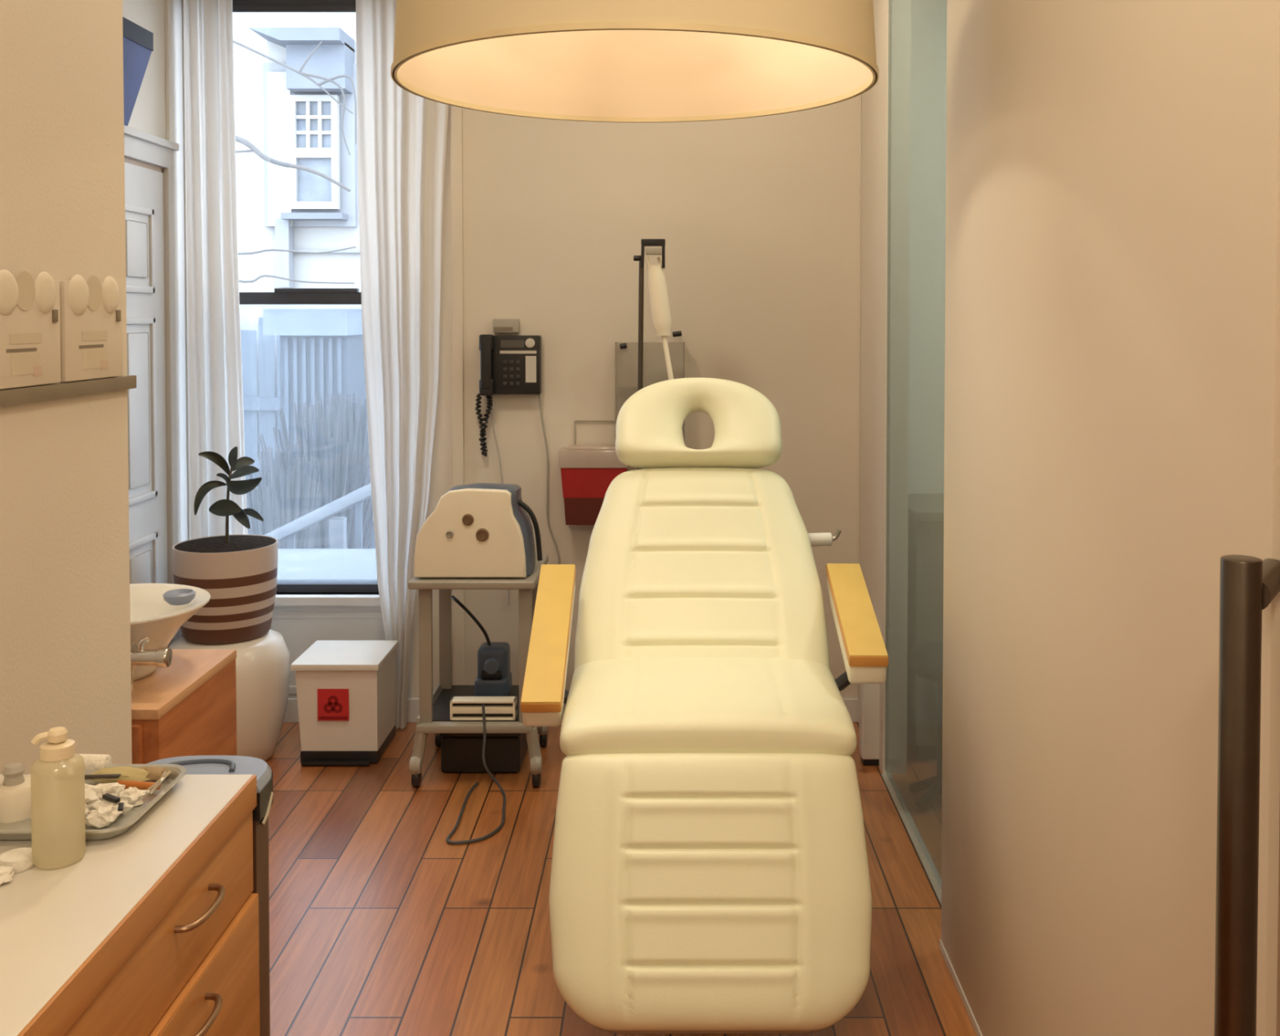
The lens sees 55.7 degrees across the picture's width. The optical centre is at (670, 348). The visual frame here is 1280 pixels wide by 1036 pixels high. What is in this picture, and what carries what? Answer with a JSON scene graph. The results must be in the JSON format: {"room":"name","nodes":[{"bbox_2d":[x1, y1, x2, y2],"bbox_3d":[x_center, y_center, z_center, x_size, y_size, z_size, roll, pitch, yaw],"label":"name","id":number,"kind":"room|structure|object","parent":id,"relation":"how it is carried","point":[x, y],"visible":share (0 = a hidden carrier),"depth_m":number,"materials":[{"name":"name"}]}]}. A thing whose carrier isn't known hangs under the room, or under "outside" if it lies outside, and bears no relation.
{"room":"medical treatment room","nodes":[
{"label":"medical treatment room","id":0,"kind":"room"},
{"bbox_2d":[0,0,132,774],"bbox_3d":[-1.444,0.056,0.502,0.913,2.800,3.400,0,2,0],"label":"wall","id":1,"kind":"structure","parent":0,"point":[65,619],"depth_m":1.97,"materials":[{"name":"beige paint"}]},
{"bbox_2d":[0,375,136,406],"bbox_3d":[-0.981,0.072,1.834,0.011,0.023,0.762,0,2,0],"label":"wall shelf","id":2,"kind":"object","parent":1,"relation":"attached to","point":[10,397],"visible":1,"depth_m":1.95,"materials":[{"name":"brown wood"}]},
{"bbox_2d":[0,269,61,389],"bbox_3d":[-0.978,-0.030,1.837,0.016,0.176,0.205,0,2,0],"label":"glove box","id":3,"kind":"object","parent":2,"relation":"on","point":[30,318],"visible":1,"depth_m":1.84,"materials":[{"name":"beige cardboard"}]},
{"bbox_2d":[5,332,42,376],"bbox_3d":[-0.976,0.011,1.831,0.001,0.067,0.100,0,2,0],"label":"print","id":4,"kind":"object","parent":3,"relation":"attached to","point":[24,350],"depth_m":1.83},
{"bbox_2d":[59,274,123,382],"bbox_3d":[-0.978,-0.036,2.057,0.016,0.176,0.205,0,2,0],"label":"glove box","id":5,"kind":"object","parent":2,"relation":"on","point":[91,311],"visible":1,"depth_m":2.04,"materials":[{"name":"beige cardboard"}]},
{"bbox_2d":[79,330,107,369],"bbox_3d":[-0.976,0.005,2.051,0.001,0.067,0.100,0,2,0],"label":"print","id":6,"kind":"object","parent":5,"relation":"attached to","point":[93,344],"depth_m":2.05},
{"bbox_2d":[130,648,156,666],"bbox_3d":[-1.039,0.607,2.378,0.107,0.032,0.032,0,2,0],"label":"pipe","id":7,"kind":"object","parent":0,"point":[139,657],"depth_m":2.36,"materials":[{"name":"silver metal"}]},
{"bbox_2d":[122,0,166,139],"bbox_3d":[-1.820,-0.021,3.271,0.160,2.800,2.140,0,2,0],"label":"wall","id":8,"kind":"structure","parent":0,"point":[148,113],"depth_m":4.07,"materials":[{"name":"white paint"}]},
{"bbox_2d":[122,16,153,125],"bbox_3d":[-1.689,-0.843,3.609,0.096,0.301,0.482,0,2,0],"label":"picture","id":9,"kind":"object","parent":8,"relation":"attached to","point":[138,42],"visible":0.24,"depth_m":3.76,"materials":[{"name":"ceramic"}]},
{"bbox_2d":[124,162,168,647],"bbox_3d":[-1.734,0.384,3.755,0.031,1.942,0.805,0,2,0],"label":"door","id":10,"kind":"structure","parent":8,"relation":"in","point":[144,187],"depth_m":3.99,"materials":[{"name":"paint"}]},
{"bbox_2d":[124,124,178,646],"bbox_3d":[-1.720,0.336,3.718,0.040,2.060,1.015,0,2,0],"label":"trim","id":11,"kind":"structure","parent":8,"relation":"attached to","point":[139,145],"depth_m":4.16,"materials":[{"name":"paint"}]},
{"bbox_2d":[164,0,187,638],"bbox_3d":[-1.733,-0.049,4.258,0.014,2.800,0.115,0,2,0],"label":"trim","id":12,"kind":"structure","parent":8,"relation":"attached to","point":[173,8],"depth_m":4.25,"materials":[{"name":"white paint"}]},
{"bbox_2d":[181,0,946,697],"bbox_3d":[0.250,-0.053,4.390,4.300,2.800,0.140,0,2,0],"label":"wall","id":13,"kind":"structure","parent":0,"point":[757,218],"depth_m":4.33,"materials":[{"name":"beige paint"}]},
{"bbox_2d":[232,0,355,12],"bbox_3d":[-1.317,-1.240,4.321,0.705,0.082,0.017,0,2,0],"label":"roller blind","id":14,"kind":"object","parent":13,"relation":"attached to","point":[238,6],"visible":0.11,"depth_m":4.31,"materials":[{"name":"black fabric"}]},
{"bbox_2d":[239,288,378,592],"bbox_3d":[-1.317,-0.213,4.406,0.735,2.200,0.080,0,2,0],"label":"window","id":15,"kind":"structure","parent":13,"relation":"in","point":[280,295],"depth_m":4.38,"materials":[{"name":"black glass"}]},
{"bbox_2d":[274,592,381,606],"bbox_3d":[-1.317,0.906,4.370,0.775,0.035,0.075,0,2,0],"label":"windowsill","id":16,"kind":"structure","parent":13,"relation":"attached to","point":[281,600],"depth_m":4.33,"materials":[{"name":"white paint"}]},
{"bbox_2d":[270,606,413,697],"bbox_3d":[-1.298,1.093,4.367,0.735,0.340,0.010,0,2,0],"label":"trim","id":17,"kind":"structure","parent":13,"relation":"attached to","point":[300,627],"depth_m":4.36,"materials":[{"name":"white paint"}]},
{"bbox_2d":[450,105,465,684],"bbox_3d":[-0.760,-0.051,4.331,0.041,2.800,0.018,0,2,0],"label":"trim","id":18,"kind":"structure","parent":13,"relation":"attached to","point":[456,118],"depth_m":4.32,"materials":[{"name":"beige paint"}]},
{"bbox_2d":[493,318,519,332],"bbox_3d":[-0.586,-0.080,4.323,0.092,0.049,0.032,0,2,0],"label":"wall box","id":19,"kind":"object","parent":13,"relation":"attached to","point":[500,325],"visible":1,"depth_m":4.31,"materials":[{"name":"grey plastic"}]},
{"bbox_2d":[475,334,560,605],"bbox_3d":[-0.542,0.508,4.307,0.304,1.115,0.095,0,2,0],"label":"wall phone","id":20,"kind":"object","parent":13,"relation":"attached to","point":[509,364],"visible":0.98,"depth_m":4.29,"materials":[{"name":"black plastic"}]},
{"bbox_2d":[283,697,859,722],"bbox_3d":[-0.527,1.306,4.370,2.425,0.085,0.016,0,2,0],"label":"baseboard","id":21,"kind":"structure","parent":13,"relation":"attached to","point":[852,704],"depth_m":4.36,"materials":[{"name":"white wood"}]},
{"bbox_2d":[559,420,628,524],"bbox_3d":[-0.268,0.440,4.293,0.243,0.361,0.117,0,2,0],"label":"sharps container","id":22,"kind":"object","parent":13,"relation":"attached to","point":[587,471],"visible":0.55,"depth_m":4.25,"materials":[{"name":"red plastic"}]},
{"bbox_2d":[564,497,604,524],"bbox_3d":[-0.268,0.572,4.302,0.211,0.098,0.101,0,2,0],"label":"tub","id":23,"kind":"object","parent":22,"relation":"in","point":[578,511],"depth_m":4.26,"materials":[{"name":"red plastic"}]},
{"bbox_2d":[560,467,627,497],"bbox_3d":[-0.268,0.471,4.297,0.231,0.105,0.110,0,2,0],"label":"tub","id":24,"kind":"object","parent":22,"relation":"in","point":[577,482],"depth_m":4.25,"materials":[{"name":"red plastic"}]},
{"bbox_2d":[616,330,681,389],"bbox_3d":[-0.072,0.155,4.293,0.245,0.435,0.104,0,2,0],"label":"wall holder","id":25,"kind":"object","parent":13,"relation":"attached to","point":[675,334],"visible":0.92,"depth_m":4.26,"materials":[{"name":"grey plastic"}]},
{"bbox_3d":[-1.201,-1.334,4.247,1.068,0.040,0.115,0,2,0],"label":"curtain rod","id":26,"kind":"object","parent":13,"relation":"attached to","visible":0},
{"bbox_2d":[183,0,248,539],"bbox_3d":[-1.593,-0.005,4.252,0.218,2.689,0.066,0,2,0],"label":"curtain","id":27,"kind":"object","parent":26,"relation":"hanging from","point":[215,415],"visible":0.72,"depth_m":4.23,"materials":[{"name":"fabric"}]},
{"bbox_2d":[355,0,448,728],"bbox_3d":[-0.921,-0.005,4.246,0.345,2.689,0.055,0,2,0],"label":"curtain","id":28,"kind":"object","parent":26,"relation":"hanging from","point":[402,134],"visible":0.84,"depth_m":4.24,"materials":[{"name":"fabric"}]},
{"bbox_2d":[265,722,976,1035],"bbox_3d":[0.250,1.454,1.671,4.300,0.060,5.660,0,2,0],"label":"floor","id":29,"kind":"structure","parent":0,"point":[380,925],"depth_m":3.01,"materials":[{"name":"brown wood"}]},
{"bbox_2d":[63,811,259,1035],"bbox_3d":[-0.750,1.028,0.999,0.466,0.830,1.240,0,2,0],"label":"base cabinet","id":30,"kind":"object","parent":29,"relation":"on","point":[197,972],"visible":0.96,"depth_m":1.41,"materials":[{"name":"brown wood"}]},
{"bbox_2d":[0,774,257,1035],"bbox_3d":[-0.766,0.604,0.988,0.434,0.043,1.242,0,2,0],"label":"countertop","id":31,"kind":"structure","parent":30,"relation":"on","point":[70,921],"depth_m":1.28,"materials":[{"name":"white laminate"}]},
{"bbox_2d":[0,866,14,884],"bbox_3d":[-0.723,0.566,1.301,0.036,0.015,0.029,0,2,0],"label":"ball","id":32,"kind":"object","parent":31,"relation":"on","point":[6,873],"visible":1,"depth_m":1.30,"materials":[{"name":"white paper"}]},
{"bbox_2d":[0,847,37,873],"bbox_3d":[-0.721,0.565,1.338,0.040,0.014,0.040,0,2,0],"label":"pad","id":33,"kind":"object","parent":31,"relation":"on","point":[23,859],"visible":0.92,"depth_m":1.33,"materials":[{"name":"white fabric"}]},
{"bbox_2d":[31,726,75,761],"bbox_3d":[-0.683,0.497,1.352,0.054,0.148,0.054,0,2,0],"label":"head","id":34,"kind":"object","parent":31,"relation":"on","point":[58,747],"visible":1,"depth_m":1.34,"materials":[{"name":"plastic"}]},
{"bbox_2d":[72,753,111,770],"bbox_3d":[-0.763,0.549,1.599,0.043,0.024,0.024,0,2,4],"label":"roll","id":35,"kind":"object","parent":31,"relation":"on","point":[92,762],"visible":0.85,"depth_m":1.59,"materials":[{"name":"white fabric"}]},
{"bbox_2d":[0,764,186,839],"bbox_3d":[-0.719,0.559,1.492,0.185,0.018,0.208,0,2,0],"label":"tray","id":36,"kind":"object","parent":31,"relation":"on","point":[26,829],"visible":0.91,"depth_m":1.45,"materials":[{"name":"metal"}]},
{"bbox_2d":[0,762,39,823],"bbox_3d":[-0.797,0.537,1.471,0.056,0.063,0.056,0,2,0],"label":"jar","id":37,"kind":"object","parent":36,"relation":"on","point":[20,793],"visible":0.96,"depth_m":1.46,"materials":[{"name":"grey plastic"}]},
{"bbox_2d":[58,803,89,826],"bbox_3d":[-0.710,0.554,1.443,0.038,0.024,0.027,0,2,0],"label":"pad","id":38,"kind":"object","parent":36,"relation":"in","point":[76,813],"visible":1,"depth_m":1.44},
{"bbox_2d":[68,782,94,797],"bbox_3d":[-0.733,0.554,1.516,0.040,0.020,0.030,0,2,0],"label":"pad","id":39,"kind":"object","parent":36,"relation":"in","point":[78,788],"visible":0.52,"depth_m":1.51,"materials":[{"name":"white paper"}]},
{"bbox_2d":[64,789,101,810],"bbox_3d":[-0.714,0.553,1.480,0.046,0.024,0.033,0,2,0],"label":"pad","id":40,"kind":"object","parent":36,"relation":"in","point":[89,797],"visible":0.66,"depth_m":1.47,"materials":[{"name":"white paper"}]},
{"bbox_2d":[57,773,120,780],"bbox_3d":[-0.739,0.545,1.541,0.075,0.005,0.011,0,2,-3],"label":"scissors","id":41,"kind":"object","parent":36,"relation":"on","point":[63,777],"visible":1,"depth_m":1.54,"materials":[{"name":"metal"}]},
{"bbox_2d":[83,804,122,828],"bbox_3d":[-0.674,0.554,1.442,0.041,0.023,0.040,0,2,0],"label":"pad","id":42,"kind":"object","parent":36,"relation":"in","point":[101,817],"visible":1,"depth_m":1.43,"materials":[{"name":"white paper"}]},
{"bbox_2d":[90,782,125,800],"bbox_3d":[-0.702,0.552,1.509,0.044,0.024,0.029,0,2,0],"label":"pad","id":43,"kind":"object","parent":36,"relation":"in","point":[113,788],"visible":0.59,"depth_m":1.50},
{"bbox_2d":[96,800,133,813],"bbox_3d":[-0.676,0.556,1.471,0.046,0.017,0.033,0,2,0],"label":"pad","id":44,"kind":"object","parent":36,"relation":"in","point":[104,803],"visible":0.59,"depth_m":1.47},
{"bbox_2d":[102,793,124,811],"bbox_3d":[-0.669,0.548,1.462,0.044,0.010,0.013,1,2,40],"label":"clip","id":45,"kind":"object","parent":44,"relation":"on","point":[108,797],"visible":1,"depth_m":1.46,"materials":[{"name":"plastic"}]},
{"bbox_2d":[91,765,150,783],"bbox_3d":[-0.711,0.553,1.572,0.087,0.019,0.031,0,2,0],"label":"packet","id":46,"kind":"object","parent":36,"relation":"in","point":[127,773],"visible":0.76,"depth_m":1.56,"materials":[{"name":"beige paper"}]},
{"bbox_2d":[117,786,150,806],"bbox_3d":[-0.666,0.554,1.501,0.038,0.021,0.025,0,2,0],"label":"pad","id":47,"kind":"object","parent":36,"relation":"in","point":[134,796],"visible":0.88,"depth_m":1.50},
{"bbox_2d":[115,780,160,790],"bbox_3d":[-0.676,0.556,1.541,0.056,0.012,0.012,0,2,5],"label":"tube","id":48,"kind":"object","parent":36,"relation":"in","point":[141,785],"visible":0.7,"depth_m":1.54,"materials":[{"name":"plastic"}]},
{"bbox_2d":[138,766,168,781],"bbox_3d":[-0.675,0.553,1.578,0.047,0.019,0.020,0,2,0],"label":"packet","id":49,"kind":"object","parent":36,"relation":"in","point":[155,773],"visible":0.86,"depth_m":1.57,"materials":[{"name":"paper"}]},
{"bbox_2d":[146,770,171,795],"bbox_3d":[-0.645,0.548,1.527,0.013,0.016,0.044,0,2,15],"label":"metal clamp","id":50,"kind":"object","parent":36,"relation":"on","point":[153,788],"visible":1,"depth_m":1.52,"materials":[{"name":"silver metal"}]},
{"bbox_2d":[131,648,236,764],"bbox_3d":[-1.353,1.040,2.512,0.763,0.720,0.428,0,2,0],"label":"base cabinet","id":51,"kind":"object","parent":29,"relation":"on","point":[187,707],"visible":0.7,"depth_m":2.49,"materials":[{"name":"brown wood"}]},
{"bbox_2d":[130,635,172,697],"bbox_3d":[-1.038,0.625,2.378,0.109,0.117,0.060,0,2,0],"label":"tap","id":52,"kind":"object","parent":51,"relation":"on","point":[161,657],"visible":0.77,"depth_m":2.37,"materials":[{"name":"silver metal"}]},
{"bbox_2d":[154,647,172,667],"bbox_3d":[-0.994,0.607,2.378,0.022,0.039,0.039,0,2,0],"label":"tap","id":53,"kind":"object","parent":52,"relation":"on","point":[162,655],"depth_m":2.36,"materials":[{"name":"silver metal"}]},
{"bbox_2d":[129,582,210,680],"bbox_3d":[-1.156,0.604,2.518,0.376,0.149,0.376,0,2,0],"label":"basin","id":54,"kind":"object","parent":51,"relation":"in","point":[152,616],"visible":0.3,"depth_m":2.52,"materials":[{"name":"white ceramic"}]},
{"bbox_2d":[163,588,195,605],"bbox_3d":[-1.019,0.517,2.515,0.064,0.024,0.064,0,2,0],"label":"soap dish","id":55,"kind":"object","parent":54,"relation":"on","point":[180,596],"visible":1,"depth_m":2.50,"materials":[{"name":"grey ceramic"}]},
{"bbox_2d":[146,755,273,1035],"bbox_3d":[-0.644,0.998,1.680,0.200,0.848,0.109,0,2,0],"label":"waste bin","id":56,"kind":"object","parent":29,"relation":"on","point":[200,764],"visible":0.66,"depth_m":1.65,"materials":[{"name":"black plastic"}]},
{"bbox_2d":[168,629,289,761],"bbox_3d":[-1.465,1.153,4.009,0.396,0.412,0.396,0,2,0],"label":"garden stool","id":57,"kind":"object","parent":29,"relation":"on","point":[262,663],"visible":0.4,"depth_m":3.90,"materials":[{"name":"ceramic"}]},
{"bbox_2d":[172,446,277,644],"bbox_3d":[-1.465,0.633,3.994,0.326,0.625,0.326,0,2,0],"label":"potted plant","id":58,"kind":"object","parent":57,"relation":"on","point":[238,572],"visible":0.98,"depth_m":3.90,"materials":[{"name":"green plant"}]},
{"bbox_2d":[290,640,398,765],"bbox_3d":[-1.091,1.190,4.082,0.287,0.334,0.304,0,2,0],"label":"pedal bin","id":59,"kind":"object","parent":29,"relation":"on","point":[346,689],"visible":1,"depth_m":3.96,"materials":[{"name":"white plastic"}]},
{"bbox_2d":[408,554,548,786],"bbox_3d":[-0.603,1.036,3.949,0.412,0.647,0.444,0,2,0],"label":"equipment cart","id":60,"kind":"object","parent":29,"relation":"on","point":[433,717],"visible":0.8,"depth_m":3.77,"materials":[{"name":"metal"}]},
{"bbox_2d":[408,756,422,775],"bbox_3d":[-0.790,1.295,3.765,0.038,0.062,0.062,0,2,0],"label":"hood","id":61,"kind":"object","parent":60,"relation":"attached to","point":[415,764],"depth_m":3.74,"materials":[{"name":"grey plastic"}]},
{"bbox_2d":[416,682,533,733],"bbox_3d":[-0.608,1.167,3.959,0.362,0.046,0.411,0,2,0],"label":"shelf","id":62,"kind":"object","parent":60,"relation":"attached to","point":[436,720],"depth_m":3.78,"materials":[{"name":"metal"}]},
{"bbox_2d":[413,483,542,577],"bbox_3d":[-0.606,0.574,3.877,0.399,0.282,0.264,0,2,0],"label":"machine","id":63,"kind":"object","parent":60,"relation":"on","point":[474,530],"visible":1,"depth_m":3.75,"materials":[{"name":"beige plastic"}]},
{"bbox_2d":[517,499,542,560],"bbox_3d":[-0.447,0.578,3.852,0.082,0.196,0.016,0,2,0],"label":"hose","id":64,"kind":"object","parent":63,"relation":"attached to","point":[520,504],"depth_m":3.85,"materials":[{"name":"black plastic"}]},
{"bbox_2d":[408,554,548,589],"bbox_3d":[-0.613,0.726,3.946,0.392,0.026,0.431,0,2,0],"label":"shelf","id":65,"kind":"object","parent":60,"relation":"attached to","point":[530,582],"depth_m":3.73,"materials":[{"name":"metal"}]},
{"bbox_2d":[450,595,511,696],"bbox_3d":[-0.630,0.989,4.030,0.195,0.336,0.118,0,2,0],"label":"pump","id":66,"kind":"object","parent":60,"relation":"on","point":[494,678],"visible":0.94,"depth_m":3.99,"materials":[{"name":"black plastic"}]},
{"bbox_2d":[529,755,542,775],"bbox_3d":[-0.416,1.295,3.765,0.038,0.062,0.062,0,2,0],"label":"hood","id":67,"kind":"object","parent":60,"relation":"attached to","point":[535,762],"depth_m":3.74,"materials":[{"name":"grey plastic"}]},
{"bbox_2d":[537,726,548,735],"bbox_3d":[-0.431,1.286,4.115,0.038,0.062,0.062,0,2,0],"label":"hood","id":68,"kind":"object","parent":60,"relation":"attached to","point":[542,731],"depth_m":4.09,"materials":[{"name":"grey plastic"}]},
{"bbox_2d":[445,696,516,844],"bbox_3d":[-0.584,1.242,3.596,0.211,0.266,0.490,0,2,0],"label":"power strip","id":69,"kind":"object","parent":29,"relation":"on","point":[461,708],"visible":1,"depth_m":3.79,"materials":[{"name":"beige plastic"}]},
{"bbox_2d":[439,733,527,772],"bbox_3d":[-0.607,1.284,3.982,0.261,0.142,0.236,0,2,0],"label":"case","id":70,"kind":"object","parent":29,"relation":"on","point":[460,752],"visible":0.49,"depth_m":3.87,"materials":[{"name":"plastic"}]},
{"bbox_2d":[633,239,692,469],"bbox_3d":[-0.100,0.500,3.961,0.393,1.708,0.376,-1,2,-35],"label":"lamp","id":71,"kind":"object","parent":29,"relation":"on","point":[660,313],"visible":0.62,"depth_m":3.92,"materials":[{"name":"metal"}]},
{"bbox_2d":[520,377,888,1033],"bbox_3d":[0.080,0.746,2.932,0.862,1.286,1.361,0,2,0],"label":"chair","id":72,"kind":"object","parent":29,"relation":"on","point":[710,871],"visible":1,"depth_m":2.53,"materials":[{"name":"beige leather"}]},
{"bbox_2d":[859,683,879,765],"bbox_3d":[0.656,1.140,3.968,0.066,0.440,0.066,0,2,0],"label":"pedestal","id":73,"kind":"object","parent":29,"relation":"on","point":[869,693],"visible":0.49,"depth_m":3.94,"materials":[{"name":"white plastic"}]},
{"bbox_2d":[906,641,942,809],"bbox_3d":[0.826,1.127,3.633,0.232,0.469,0.230,0,2,0],"label":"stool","id":74,"kind":"object","parent":29,"relation":"on","point":[925,660],"visible":0.44,"depth_m":3.60,"materials":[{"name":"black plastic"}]},
{"bbox_2d":[906,493,943,759],"bbox_3d":[1.530,0.940,4.133,1.480,0.830,0.410,0,2,0],"label":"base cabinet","id":75,"kind":"object","parent":29,"relation":"on","point":[926,511],"visible":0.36,"depth_m":3.95,"materials":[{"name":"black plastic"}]},
{"bbox_2d":[858,0,911,774],"bbox_3d":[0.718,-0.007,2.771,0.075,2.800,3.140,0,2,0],"label":"door frame","id":76,"kind":"structure","parent":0,"point":[885,107],"depth_m":3.86,"materials":[{"name":"beige paint"}]},
{"bbox_2d":[857,94,861,698],"bbox_3d":[0.677,-0.051,4.334,0.005,2.800,0.012,0,2,0],"label":"trim","id":77,"kind":"structure","parent":76,"relation":"attached to","point":[860,264],"depth_m":4.33,"materials":[{"name":"white paint"}]},
{"bbox_2d":[880,773,941,905],"bbox_3d":[0.689,1.381,3.105,0.032,0.005,1.530,0,2,0],"label":"trim","id":78,"kind":"structure","parent":76,"relation":"attached to","point":[923,854],"depth_m":3.41,"materials":[{"name":"grey plastic"}]},
{"bbox_2d":[1276,806,1279,1035],"bbox_3d":[0.720,0.069,0.030,0.161,2.800,2.457,0,2,0],"label":"wall","id":79,"kind":"structure","parent":0,"point":[1278,922],"depth_m":1.27,"materials":[{"name":"beige paint"}]},
{"bbox_2d":[939,939,982,1035],"bbox_3d":[0.640,1.402,2.054,0.033,0.022,1.513,0,2,0],"label":"baseboard","id":80,"kind":"structure","parent":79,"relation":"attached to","point":[974,1023],"depth_m":2.61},
{"bbox_2d":[941,0,1279,1035],"bbox_3d":[0.596,0.096,1.959,0.130,2.602,1.628,0,2,0],"label":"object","id":81,"kind":"structure","parent":79,"relation":"in","point":[1111,733],"depth_m":1.70,"materials":[{"name":"wood"}]},
{"bbox_3d":[0.250,-1.415,1.591,4.300,0.080,5.660,0,2,0],"label":"ceiling","id":82,"kind":"structure","parent":0,"visible":0},
{"bbox_2d":[391,0,879,122],"bbox_3d":[-0.068,-0.960,2.394,0.950,0.874,0.950,0,2,0],"label":"pendant lamp","id":83,"kind":"object","parent":82,"relation":"hanging from","point":[585,60],"visible":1,"depth_m":2.69,"materials":[{"name":"fabric"}]},
{"label":"outside","id":84,"kind":"structure","parent":0,"visible":0},
{"bbox_3d":[-2.000,2.060,9.331,12.000,0.100,9.460,0,2,0],"label":"ground","id":85,"kind":"structure","parent":84,"visible":0},
{"bbox_2d":[240,317,280,488],"bbox_3d":[-3.685,0.875,9.760,3.030,2.247,0.043,0,2,0],"label":"fence","id":86,"kind":"object","parent":85,"relation":"on","point":[266,403],"visible":0.02,"depth_m":9.76,"materials":[{"name":"white wood"}]},
{"bbox_2d":[245,444,320,548],"bbox_3d":[-2.122,1.309,6.593,0.449,1.559,0.279,0,2,0],"label":"bare shrub","id":87,"kind":"object","parent":85,"relation":"on","point":[287,494],"visible":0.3,"depth_m":6.52,"materials":[{"name":"grey plant"}]},
{"bbox_2d":[233,40,356,284],"bbox_3d":[-2.103,0.087,6.205,1.012,4.020,0.140,0,2,0],"label":"bare tree","id":88,"kind":"object","parent":85,"relation":"on","point":[252,148],"visible":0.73,"depth_m":6.17,"materials":[{"name":"grey plant"}]},
{"bbox_2d":[232,12,361,475],"bbox_3d":[-2.500,-1.908,9.926,9.000,7.800,0.850,0,2,0],"label":"building","id":89,"kind":"structure","parent":85,"relation":"on","point":[287,117],"depth_m":9.91,"materials":[{"name":"white wood"}]},
{"bbox_2d":[257,400,373,548],"bbox_3d":[-2.089,1.191,7.230,0.746,1.764,0.479,0,2,-11],"label":"bare shrub","id":90,"kind":"object","parent":85,"relation":"on","point":[334,485],"visible":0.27,"depth_m":7.15,"materials":[{"name":"grey plant"}]},
{"bbox_2d":[263,483,371,548],"bbox_3d":[-1.703,1.369,5.956,0.676,1.470,0.096,1,2,18],"label":"stair railing","id":91,"kind":"object","parent":85,"relation":"on","point":[337,525],"visible":0.19,"depth_m":5.90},
{"bbox_2d":[262,308,375,548],"bbox_3d":[-2.470,0.874,8.728,0.572,2.306,1.000,0,2,0],"label":"garden shed","id":92,"kind":"object","parent":85,"relation":"on","point":[322,353],"visible":0.4,"depth_m":8.30,"materials":[{"name":"wood"}]},
{"bbox_2d":[314,392,373,548],"bbox_3d":[-2.045,1.171,7.742,0.377,1.769,0.271,1,2,29],"label":"bare shrub","id":93,"kind":"object","parent":85,"relation":"on","point":[351,410],"visible":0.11,"depth_m":7.66,"materials":[{"name":"grey plant"}]},
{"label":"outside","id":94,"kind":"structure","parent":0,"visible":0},
{"bbox_2d":[276,548,377,579],"bbox_3d":[-2.200,1.079,5.332,4.800,0.250,0.800,0,2,0],"label":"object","id":95,"kind":"object","parent":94,"point":[292,563],"visible":0.02,"depth_m":5.36,"materials":[{"name":"white"}]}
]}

